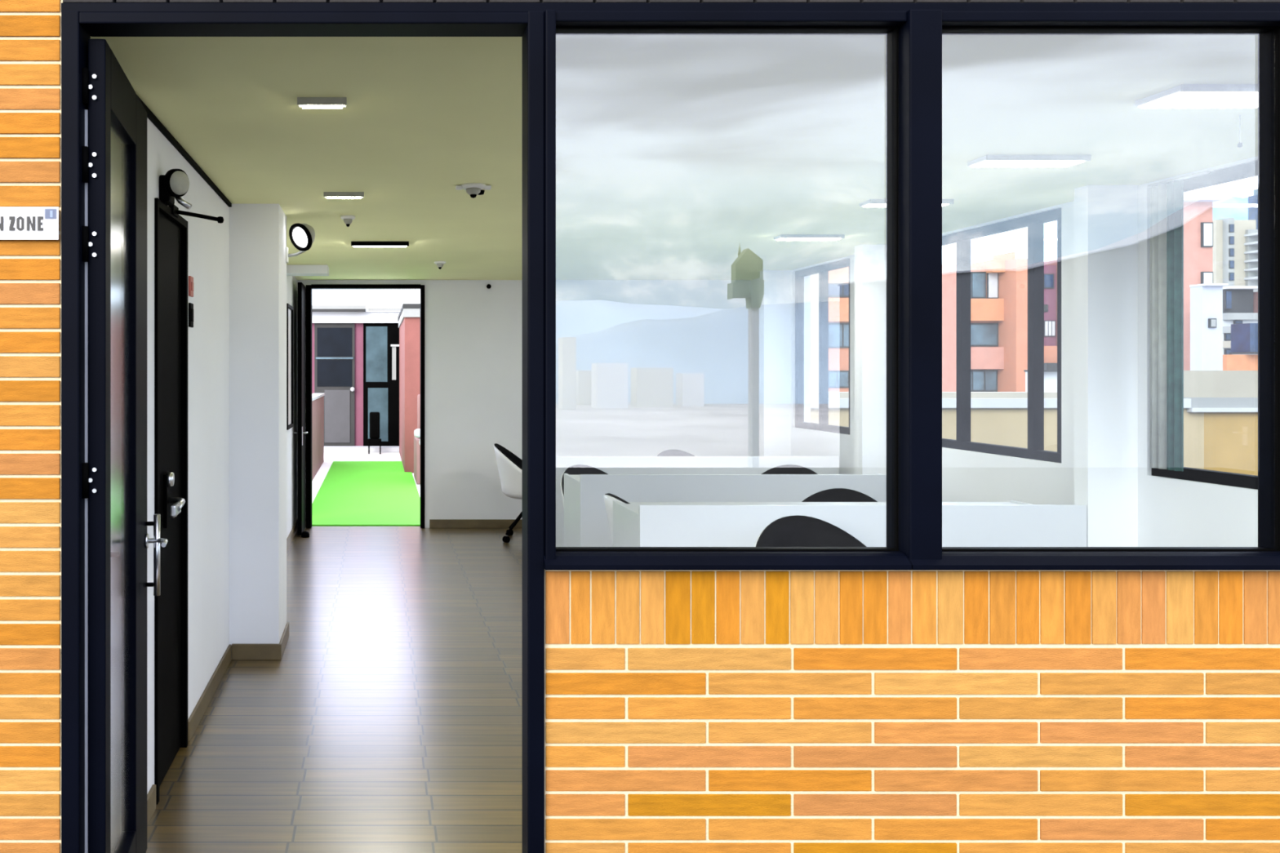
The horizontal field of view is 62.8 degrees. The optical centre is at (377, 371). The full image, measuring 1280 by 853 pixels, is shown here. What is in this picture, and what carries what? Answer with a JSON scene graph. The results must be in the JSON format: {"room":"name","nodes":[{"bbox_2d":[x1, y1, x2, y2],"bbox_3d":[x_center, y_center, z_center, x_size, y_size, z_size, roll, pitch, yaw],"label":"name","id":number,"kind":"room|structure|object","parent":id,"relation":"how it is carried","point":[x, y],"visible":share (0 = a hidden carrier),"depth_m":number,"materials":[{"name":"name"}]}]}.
{"room":"outdoor rooftop terrace","nodes":[
{"label":"outdoor rooftop terrace","id":0,"kind":"room"},
{"bbox_2d":[111,117,297,852],"bbox_3d":[-0.925,0.335,6.520,0.200,2.530,7.600,0,0,0],"label":"wall","id":1,"kind":"structure","parent":0,"point":[208,240],"depth_m":4.46,"materials":[{"name":"white paint"}]},
{"bbox_2d":[146,784,155,825],"bbox_3d":[-0.818,1.556,3.200,0.014,0.088,0.920,0,0,0],"label":"baseboard","id":2,"kind":"structure","parent":1,"relation":"attached to","point":[151,796],"depth_m":3.58,"materials":[{"name":"brown wood"}]},
{"bbox_2d":[154,197,187,804],"bbox_3d":[-0.819,0.480,3.985,0.132,2.240,0.590,0,0,0],"label":"door","id":3,"kind":"structure","parent":1,"relation":"in","point":[171,232],"depth_m":4.00,"materials":[{"name":"black paint"}]},
{"bbox_2d":[168,204,223,223],"bbox_3d":[-0.724,-0.628,3.992,0.206,0.064,0.104,0,0,0],"label":"door closer","id":4,"kind":"object","parent":3,"relation":"attached to","point":[175,211],"depth_m":4.00,"materials":[{"name":"black paint"}]},
{"bbox_2d":[159,168,191,209],"bbox_3d":[-0.767,-0.691,3.804,0.116,0.151,0.132,0,0,0],"label":"lamp","id":5,"kind":"object","parent":1,"relation":"attached to","point":[175,184],"visible":1,"depth_m":3.76,"materials":[{"name":"black metal"}]},
{"bbox_2d":[137,95,231,207],"bbox_3d":[-0.817,-0.918,4.425,0.016,0.020,2.210,0,0,0],"label":"trim","id":6,"kind":"structure","parent":1,"relation":"attached to","point":[150,115],"depth_m":4.16,"materials":[{"name":"black paint"}]},
{"bbox_2d":[188,302,193,327],"bbox_3d":[-0.818,-0.246,4.385,0.014,0.105,0.070,0,0,0],"label":"light switch","id":7,"kind":"object","parent":1,"relation":"attached to","point":[190,304],"visible":1,"depth_m":4.36,"materials":[{"name":"black paint"}]},
{"bbox_2d":[188,275,193,297],"bbox_3d":[-0.818,-0.371,4.385,0.014,0.088,0.070,0,0,0],"label":"fire alarm","id":8,"kind":"object","parent":1,"relation":"attached to","point":[190,278],"visible":1,"depth_m":4.36,"materials":[{"name":"red plastic"}]},
{"bbox_2d":[187,644,231,742],"bbox_3d":[-0.818,1.556,4.923,0.014,0.088,1.226,0,0,0],"label":"baseboard","id":9,"kind":"structure","parent":1,"relation":"attached to","point":[197,714],"depth_m":4.79,"materials":[{"name":"brown wood"}]},
{"bbox_2d":[286,303,293,430],"bbox_3d":[-0.810,-0.040,9.120,0.030,1.120,0.560,0,0,0],"label":"picture frame","id":10,"kind":"object","parent":1,"relation":"attached to","point":[289,308],"visible":0.73,"depth_m":9.18,"materials":[{"name":"black paint"}]},
{"bbox_2d":[286,519,297,550],"bbox_3d":[-0.818,1.556,8.117,0.014,0.088,4.166,0,0,0],"label":"baseboard","id":11,"kind":"structure","parent":1,"relation":"attached to","point":[294,530],"depth_m":9.46,"materials":[{"name":"brown wood"}]},
{"bbox_2d":[286,264,328,275],"bbox_3d":[-0.632,-0.892,8.865,0.385,0.075,0.250,0,0,0],"label":"trim","id":12,"kind":"structure","parent":1,"relation":"attached to","point":[291,269],"depth_m":8.74,"materials":[{"name":"white paint"}]},
{"bbox_2d":[146,452,522,852],"bbox_3d":[0.000,1.700,12.040,8.000,0.200,19.000,0,0,0],"label":"floor","id":13,"kind":"structure","parent":0,"point":[388,719],"depth_m":4.65,"materials":[{"name":"brown wood"}]},
{"bbox_2d":[229,203,286,659],"bbox_3d":[-0.688,0.335,5.785,0.275,2.530,0.470,0,0,0],"label":"wall pier","id":14,"kind":"object","parent":13,"relation":"on","point":[257,231],"visible":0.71,"depth_m":5.55,"materials":[{"name":"white paint"}]},
{"bbox_2d":[231,644,281,660],"bbox_3d":[-0.673,1.556,5.543,0.275,0.088,0.014,0,0,0],"label":"baseboard","id":15,"kind":"object","parent":14,"relation":"attached to","point":[239,651],"visible":1,"depth_m":5.54,"materials":[{"name":"brown wood"}]},
{"bbox_2d":[279,622,288,657],"bbox_3d":[-0.543,1.556,5.792,0.014,0.088,0.484,0,0,0],"label":"baseboard","id":16,"kind":"object","parent":14,"relation":"attached to","point":[284,638],"visible":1,"depth_m":5.78,"materials":[{"name":"brown wood"}]},
{"bbox_2d":[285,222,315,262],"bbox_3d":[-0.464,-0.766,5.975,0.176,0.231,0.147,0,0,0],"label":"spot lamp","id":17,"kind":"object","parent":14,"relation":"attached to","point":[302,236],"visible":1,"depth_m":5.95,"materials":[{"name":"grey plastic"}]},
{"bbox_2d":[301,530,309,537],"bbox_3d":[-0.700,1.570,9.640,0.080,0.060,0.080,0,0,0],"label":"door stop","id":18,"kind":"object","parent":13,"relation":"on","point":[305,534],"visible":1,"depth_m":9.61,"materials":[{"name":"black rubber"}]},
{"bbox_2d":[311,393,324,480],"bbox_3d":[-1.042,0.995,14.250,0.195,1.210,7.020,0,0,0],"label":"wall","id":19,"kind":"structure","parent":13,"relation":"on","point":[317,399],"depth_m":15.99,"materials":[{"name":"paint"}]},
{"bbox_2d":[311,305,400,452],"bbox_3d":[-0.297,0.139,20.165,3.104,2.922,0.850,0,0,0],"label":"building","id":20,"kind":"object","parent":13,"relation":"on","point":[355,351],"visible":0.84,"depth_m":20.18,"materials":[{"name":"grey concrete"}]},
{"bbox_2d":[311,461,420,526],"bbox_3d":[-0.129,1.596,13.990,1.317,0.016,7.300,0,0,0],"label":"artificial grass","id":21,"kind":"structure","parent":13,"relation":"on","point":[351,493],"depth_m":12.57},
{"bbox_2d":[368,412,381,453],"bbox_3d":[-0.065,1.200,19.420,0.260,0.800,0.320,0,0,0],"label":"garden chair","id":22,"kind":"object","parent":13,"relation":"on","point":[374,416],"visible":1,"depth_m":19.54,"materials":[{"name":"black paint"}]},
{"bbox_2d":[397,303,420,472],"bbox_3d":[1.005,0.270,17.685,1.230,2.660,4.010,0,0,0],"label":"wall","id":23,"kind":"structure","parent":13,"relation":"on","point":[409,317],"depth_m":15.74,"materials":[{"name":"paint"}]},
{"bbox_2d":[413,394,420,484],"bbox_3d":[0.776,0.970,14.662,0.538,1.261,1.157,0,0,0],"label":"planter","id":24,"kind":"object","parent":13,"relation":"on","point":[417,432],"visible":0.24,"depth_m":14.15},
{"bbox_2d":[493,443,522,542],"bbox_3d":[1.415,1.145,9.495,0.640,0.909,0.640,0,0,12],"label":"swivel chair","id":25,"kind":"object","parent":13,"relation":"on","point":[509,465],"visible":0.38,"depth_m":9.33,"materials":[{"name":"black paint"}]},
{"bbox_2d":[560,464,607,507],"bbox_3d":[1.609,1.145,7.123,0.640,0.909,0.640,0,0,-25],"label":"swivel chair","id":26,"kind":"object","parent":13,"relation":"on","point":[578,469],"visible":0.02,"depth_m":7.38,"materials":[{"name":"black paint"}]},
{"bbox_2d":[603,493,630,544],"bbox_3d":[1.605,1.145,5.696,0.640,0.909,0.640,0,0,-10],"label":"swivel chair","id":27,"kind":"object","parent":13,"relation":"on","point":[609,498],"visible":0.02,"depth_m":5.64,"materials":[{"name":"black paint"}]},
{"bbox_2d":[657,448,694,456],"bbox_3d":[2.656,1.145,8.545,0.640,0.909,0.640,0,0,-10],"label":"swivel chair","id":28,"kind":"object","parent":13,"relation":"on","point":[673,452],"visible":0.02,"depth_m":8.82,"materials":[{"name":"black paint"}]},
{"bbox_2d":[555,456,839,546],"bbox_3d":[2.465,1.135,8.140,2.310,0.930,0.580,0,0,0],"label":"desk","id":29,"kind":"object","parent":13,"relation":"on","point":[608,464],"visible":0.24,"depth_m":7.85,"materials":[{"name":"white laminate"}]},
{"bbox_2d":[564,473,886,546],"bbox_3d":[2.420,1.135,6.760,2.220,0.930,0.580,0,0,0],"label":"desk","id":30,"kind":"object","parent":13,"relation":"on","point":[586,524],"visible":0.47,"depth_m":6.47,"materials":[{"name":"white laminate"}]},
{"bbox_2d":[761,464,817,474],"bbox_3d":[2.931,1.145,7.123,0.640,0.909,0.640,0,0,25],"label":"swivel chair","id":31,"kind":"object","parent":13,"relation":"on","point":[787,468],"visible":0.02,"depth_m":7.39,"materials":[{"name":"black paint"}]},
{"bbox_2d":[754,515,866,546],"bbox_3d":[2.010,1.145,4.495,0.640,0.909,0.640,0,0,0],"label":"swivel chair","id":32,"kind":"object","parent":13,"relation":"on","point":[797,531],"visible":0.05,"depth_m":4.75,"materials":[{"name":"black fabric"}]},
{"bbox_2d":[801,488,877,502],"bbox_3d":[2.611,1.145,5.633,0.640,0.909,0.640,0,0,25],"label":"swivel chair","id":33,"kind":"object","parent":13,"relation":"on","point":[835,495],"visible":0.02,"depth_m":5.90,"materials":[{"name":"black paint"}]},
{"bbox_2d":[613,500,1086,546],"bbox_3d":[2.428,1.135,5.290,2.235,0.930,0.580,0,0,0],"label":"desk","id":34,"kind":"object","parent":13,"relation":"on","point":[1013,523],"visible":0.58,"depth_m":5.00,"materials":[{"name":"white laminate"}]},
{"bbox_2d":[297,280,750,528],"bbox_3d":[1.387,0.335,10.260,4.825,2.530,0.120,0,0,0],"label":"wall","id":35,"kind":"structure","parent":0,"point":[644,367],"depth_m":10.20,"materials":[{"name":"white paint"}]},
{"bbox_2d":[293,282,307,535],"bbox_3d":[-0.754,0.364,9.910,0.136,2.448,0.500,0,0,0],"label":"door","id":36,"kind":"structure","parent":35,"relation":"in","point":[301,432],"depth_m":9.66,"materials":[{"name":"black paint"}]},
{"bbox_2d":[306,284,424,528],"bbox_3d":[-0.129,0.358,10.250,1.210,2.484,0.160,0,0,0],"label":"trim","id":37,"kind":"structure","parent":35,"relation":"attached to","point":[308,287],"depth_m":10.17,"materials":[{"name":"black paint"}]},
{"bbox_2d":[429,519,522,528],"bbox_3d":[2.163,1.556,10.193,3.274,0.088,0.014,0,0,0],"label":"baseboard","id":38,"kind":"structure","parent":35,"relation":"attached to","point":[433,523],"depth_m":10.19,"materials":[{"name":"brown wood"}]},
{"bbox_2d":[0,0,1279,852],"bbox_3d":[-1.181,0.136,2.634,9.978,2.971,0.211,0,0,0],"label":"wall","id":39,"kind":"structure","parent":0,"point":[686,711],"depth_m":2.54,"materials":[{"name":"orange brick"}]},
{"bbox_2d":[0,206,58,239],"bbox_3d":[-1.027,-0.373,2.524,0.442,0.083,0.008,0,0,0],"label":"wall sign","id":40,"kind":"object","parent":39,"relation":"attached to","point":[16,223],"visible":1,"depth_m":2.52,"materials":[{"name":"white plastic"}]},
{"bbox_2d":[82,38,168,852],"bbox_3d":[-0.756,0.362,2.926,0.138,2.435,0.760,0,0,2],"label":"door","id":41,"kind":"structure","parent":39,"relation":"in","point":[114,106],"depth_m":2.87,"materials":[{"name":"black metal"}]},
{"bbox_2d":[61,10,544,852],"bbox_3d":[-0.190,0.348,2.630,1.219,2.515,0.220,0,0,0],"label":"trim","id":42,"kind":"structure","parent":39,"relation":"attached to","point":[77,27],"depth_m":2.52,"materials":[{"name":"black metal"}]},
{"bbox_2d":[61,2,1279,12],"bbox_3d":[1.490,-0.919,2.578,4.581,0.025,0.105,0,0,0],"label":"trim","id":43,"kind":"structure","parent":39,"relation":"attached to","point":[80,6],"depth_m":2.52,"materials":[{"name":"black metal"}]},
{"bbox_2d":[543,9,912,569],"bbox_3d":[0.876,-0.206,2.562,0.917,1.407,0.135,0,0,0],"label":"window","id":44,"kind":"structure","parent":39,"relation":"in","point":[556,22],"depth_m":2.52,"materials":[{"name":"black metal"}]},
{"bbox_2d":[886,9,1279,569],"bbox_3d":[1.822,-0.206,2.562,0.980,1.407,0.135,0,0,0],"label":"window","id":45,"kind":"structure","parent":39,"relation":"in","point":[919,37],"depth_m":2.52,"materials":[{"name":"black metal"}]},
{"bbox_2d":[1257,29,1275,548],"bbox_3d":[3.037,-0.206,2.562,1.455,1.407,0.135,0,0,0],"label":"window","id":46,"kind":"structure","parent":39,"relation":"in","point":[1266,40],"depth_m":2.60,"materials":[{"name":"black metal"}]},
{"bbox_2d":[90,34,1257,279],"bbox_3d":[1.488,-1.080,6.520,5.025,0.300,7.760,0,0,0],"label":"ceiling","id":47,"kind":"structure","parent":0,"point":[679,157],"depth_m":3.98,"materials":[{"name":"paint"}]},
{"bbox_2d":[297,97,346,108],"bbox_3d":[-0.191,-0.917,3.424,0.167,0.026,0.058,0,0,0],"label":"recessed light","id":48,"kind":"object","parent":47,"relation":"in","point":[302,102],"visible":1,"depth_m":3.39,"materials":[{"name":"white plastic"}]},
{"bbox_2d":[302,105,342,108],"bbox_3d":[-0.191,-0.907,3.428,0.137,0.006,0.026,0,0,0],"label":"diffuser","id":49,"kind":"object","parent":48,"relation":"attached to","point":[303,106],"depth_m":3.42,"materials":[{"name":"white plastic"}]},
{"bbox_2d":[323,191,364,198],"bbox_3d":[-0.178,-0.917,5.221,0.209,0.026,0.068,0,0,0],"label":"recessed light","id":50,"kind":"object","parent":47,"relation":"in","point":[326,194],"visible":1,"depth_m":5.19,"materials":[{"name":"white plastic"}]},
{"bbox_2d":[326,196,360,198],"bbox_3d":[-0.178,-0.907,5.225,0.179,0.006,0.036,0,0,0],"label":"diffuser","id":51,"kind":"object","parent":50,"relation":"attached to","point":[326,197],"depth_m":5.21,"materials":[{"name":"white plastic"}]},
{"bbox_2d":[340,214,355,226],"bbox_3d":[-0.180,-0.898,6.000,0.088,0.064,0.088,0,0,0],"label":"smoke detector","id":52,"kind":"object","parent":47,"relation":"attached to","point":[348,219],"visible":1,"depth_m":5.98,"materials":[{"name":"white plastic"}]},
{"bbox_2d":[351,241,408,247],"bbox_3d":[0.015,-0.914,7.224,0.414,0.032,0.128,0,0,0],"label":"recessed light","id":53,"kind":"object","parent":47,"relation":"in","point":[355,244],"visible":1,"depth_m":7.16,"materials":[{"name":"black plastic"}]},
{"bbox_2d":[353,245,406,247],"bbox_3d":[0.015,-0.907,7.228,0.384,0.006,0.096,0,0,0],"label":"diffuser","id":54,"kind":"object","parent":53,"relation":"attached to","point":[353,246],"depth_m":7.25,"materials":[{"name":"white plastic"}]},
{"bbox_2d":[434,261,445,269],"bbox_3d":[0.526,-0.898,8.491,0.100,0.064,0.100,0,0,0],"label":"smoke detector","id":55,"kind":"object","parent":47,"relation":"attached to","point":[439,264],"visible":1,"depth_m":8.46,"materials":[{"name":"white plastic"}]},
{"bbox_2d":[455,182,491,198],"bbox_3d":[0.477,-0.898,5.000,0.167,0.064,0.124,0,0,-32],"label":"dome security camera","id":56,"kind":"object","parent":47,"relation":"attached to","point":[473,189],"visible":1,"depth_m":4.97,"materials":[{"name":"white plastic"}]},
{"bbox_2d":[773,234,844,240],"bbox_3d":[2.959,-0.917,6.868,0.431,0.026,0.128,0,0,0],"label":"recessed light","id":57,"kind":"object","parent":47,"relation":"in","point":[783,237],"visible":1,"depth_m":6.80,"materials":[{"name":"white plastic"}]},
{"bbox_2d":[776,238,840,240],"bbox_3d":[2.959,-0.907,6.872,0.401,0.006,0.096,0,0,0],"label":"diffuser","id":58,"kind":"object","parent":57,"relation":"attached to","point":[777,239],"depth_m":6.87,"materials":[{"name":"white plastic"}]},
{"bbox_2d":[859,199,953,207],"bbox_3d":[2.887,-0.917,5.467,0.449,0.026,0.128,0,0,0],"label":"recessed light","id":59,"kind":"object","parent":47,"relation":"in","point":[871,202],"visible":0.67,"depth_m":5.41,"materials":[{"name":"white plastic"}]},
{"bbox_2d":[862,204,948,207],"bbox_3d":[2.887,-0.907,5.471,0.419,0.006,0.096,0,0,0],"label":"diffuser","id":60,"kind":"object","parent":59,"relation":"attached to","point":[864,205],"depth_m":5.48,"materials":[{"name":"white plastic"}]},
{"bbox_2d":[967,154,1091,167],"bbox_3d":[2.841,-0.917,4.369,0.446,0.026,0.148,0,0,0],"label":"recessed light","id":61,"kind":"object","parent":47,"relation":"in","point":[989,160],"visible":1,"depth_m":4.32,"materials":[{"name":"white plastic"}]},
{"bbox_2d":[972,160,1084,167],"bbox_3d":[2.841,-0.907,4.373,0.416,0.006,0.116,0,0,0],"label":"diffuser","id":62,"kind":"object","parent":61,"relation":"attached to","point":[975,163],"depth_m":4.37,"materials":[{"name":"white plastic"}]},
{"bbox_2d":[1134,84,1257,107],"bbox_3d":[2.817,-0.917,3.341,0.424,0.026,0.208,0,0,0],"label":"recessed light","id":63,"kind":"object","parent":47,"relation":"in","point":[1183,95],"visible":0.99,"depth_m":3.31,"materials":[{"name":"white plastic"}]},
{"bbox_2d":[1141,92,1257,107],"bbox_3d":[2.817,-0.907,3.345,0.394,0.006,0.176,0,0,0],"label":"diffuser","id":64,"kind":"object","parent":63,"relation":"attached to","point":[1161,100],"depth_m":3.34,"materials":[{"name":"white plastic"}]},
{"bbox_2d":[1237,115,1242,146],"bbox_3d":[3.138,-0.873,3.640,0.014,0.115,0.014,0,0,0],"label":"sprinkler","id":65,"kind":"object","parent":47,"relation":"hanging from","point":[1239,144],"visible":1,"depth_m":3.64,"materials":[{"name":"white metal"}]},
{"bbox_2d":[760,270,791,456],"bbox_3d":[3.675,0.335,9.250,0.250,2.530,0.100,0,0,0],"label":"wall column","id":66,"kind":"structure","parent":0,"point":[775,285],"depth_m":9.20,"materials":[{"name":"white paint"}]},
{"bbox_2d":[854,244,886,474],"bbox_3d":[3.675,0.335,7.390,0.250,2.530,0.120,0,0,0],"label":"wall column","id":67,"kind":"structure","parent":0,"point":[870,260],"depth_m":7.33,"materials":[{"name":"white paint"}]},
{"bbox_2d":[750,155,1257,546],"bbox_3d":[3.880,0.335,6.480,0.160,2.530,7.680,0,0,0],"label":"wall","id":68,"kind":"structure","parent":0,"point":[1172,512],"depth_m":5.49,"materials":[{"name":"white paint"}]},
{"bbox_2d":[795,258,849,435],"bbox_3d":[3.842,-0.200,8.605,0.065,1.430,1.110,0,0,0],"label":"window","id":69,"kind":"structure","parent":68,"relation":"in","point":[823,270],"depth_m":8.62,"materials":[{"name":"black paint"}]},
{"bbox_2d":[942,208,1061,462],"bbox_3d":[3.842,-0.200,6.410,0.065,1.430,1.700,0,0,0],"label":"window","id":70,"kind":"structure","parent":68,"relation":"in","point":[1034,223],"depth_m":5.85,"materials":[{"name":"black paint"}]},
{"bbox_2d":[1147,169,1209,471],"bbox_3d":[3.770,-0.222,4.715,0.028,1.383,0.350,0,0,0],"label":"curtain","id":71,"kind":"object","parent":68,"relation":"hanging from","point":[1166,197],"visible":1,"depth_m":4.79,"materials":[{"name":"grey fabric"}]},
{"bbox_2d":[1151,160,1257,489],"bbox_3d":[3.842,-0.200,3.865,0.065,1.430,2.150,0,0,0],"label":"window","id":72,"kind":"structure","parent":68,"relation":"in","point":[1248,170],"depth_m":4.55,"materials":[{"name":"black paint"}]},
{"bbox_2d":[1074,185,1137,546],"bbox_3d":[3.675,0.335,5.050,0.250,2.530,0.100,0,0,0],"label":"wall column","id":73,"kind":"structure","parent":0,"point":[1106,216],"depth_m":5.00,"materials":[{"name":"white paint"}]},
{"bbox_2d":[1213,188,1248,220],"bbox_3d":[363.525,-27.844,422.540,122.536,98.887,120.000,0,0,0],"label":"sky","id":74,"kind":"structure","parent":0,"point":[1237,207],"depth_m":414.80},
{"bbox_3d":[12.000,1.710,8.640,16.000,0.180,12.200,0,0,0],"label":"floor","id":75,"kind":"structure","parent":0,"visible":0},
{"bbox_2d":[810,370,1257,475],"bbox_3d":[11.225,0.805,14.790,11.147,1.628,0.700,0,0,0],"label":"parapet","id":76,"kind":"object","parent":75,"relation":"on","point":[1220,407],"visible":0.24,"depth_m":14.54,"materials":[{"name":"grey concrete"}]},
{"label":"outside","id":77,"kind":"structure","parent":0,"visible":0},
{"bbox_3d":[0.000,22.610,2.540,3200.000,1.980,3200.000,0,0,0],"label":"ground","id":78,"kind":"structure","parent":77,"visible":0},
{"bbox_2d":[810,273,818,391],"bbox_3d":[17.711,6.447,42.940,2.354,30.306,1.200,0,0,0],"label":"apartment building","id":79,"kind":"structure","parent":78,"relation":"on","point":[814,277],"depth_m":42.54,"materials":[{"name":"white paint"}]},
{"bbox_2d":[828,252,1027,391],"bbox_3d":[28.582,7.700,52.390,10.718,27.800,2.700,0,0,0],"label":"apartment building","id":80,"kind":"structure","parent":78,"relation":"on","point":[999,285],"depth_m":52.05,"materials":[{"name":"paint"}]},
{"bbox_2d":[1044,259,1057,369],"bbox_3d":[42.611,7.319,62.140,4.253,28.563,3.200,0,0,0],"label":"apartment building","id":81,"kind":"structure","parent":78,"relation":"on","point":[1050,267],"depth_m":62.47,"materials":[{"name":"brick"}]},
{"bbox_2d":[1183,191,1225,370],"bbox_3d":[29.037,7.028,36.790,2.972,27.015,1.500,0,0,0],"label":"apartment building","id":82,"kind":"structure","parent":78,"relation":"on","point":[1197,205],"depth_m":36.54,"materials":[{"name":"paint"}]},
{"bbox_2d":[1189,283,1228,370],"bbox_3d":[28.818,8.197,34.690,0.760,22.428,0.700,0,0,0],"label":"annex building","id":83,"kind":"structure","parent":78,"relation":"on","point":[1206,299],"depth_m":34.54,"materials":[{"name":"white paint"}]},
{"bbox_2d":[1213,217,1257,292],"bbox_3d":[79.461,3.736,92.240,3.825,35.728,3.000,0,0,0],"label":"tower block","id":84,"kind":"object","parent":78,"relation":"on","point":[1235,242],"visible":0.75,"depth_m":92.46,"materials":[{"name":"grey concrete"}]},
{"bbox_2d":[1222,285,1257,354],"bbox_3d":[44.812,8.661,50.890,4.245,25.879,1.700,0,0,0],"label":"house","id":85,"kind":"structure","parent":78,"relation":"on","point":[1240,303],"depth_m":50.54,"materials":[{"name":"white paint"}]},
{"bbox_2d":[1222,323,1257,370],"bbox_3d":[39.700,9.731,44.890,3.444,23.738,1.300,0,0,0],"label":"glass pavilion","id":86,"kind":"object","parent":78,"relation":"on","point":[1243,356],"visible":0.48,"depth_m":44.74,"materials":[{"name":"blue glass"}]},
{"bbox_2d":[1248,188,1257,229],"bbox_3d":[101.736,0.484,112.890,5.552,42.232,1.700,0,0,0],"label":"tower block","id":87,"kind":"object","parent":78,"relation":"on","point":[1252,200],"visible":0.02,"depth_m":113.15,"materials":[{"name":"blue glass"}]},
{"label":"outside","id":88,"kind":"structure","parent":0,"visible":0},
{"bbox_2d":[1024,369,1057,391],"bbox_3d":[22.344,0.662,32.690,1.866,1.410,0.900,0,0,0],"label":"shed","id":89,"kind":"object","parent":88,"point":[1050,375],"visible":0.21,"depth_m":32.54,"materials":[{"name":"white"}]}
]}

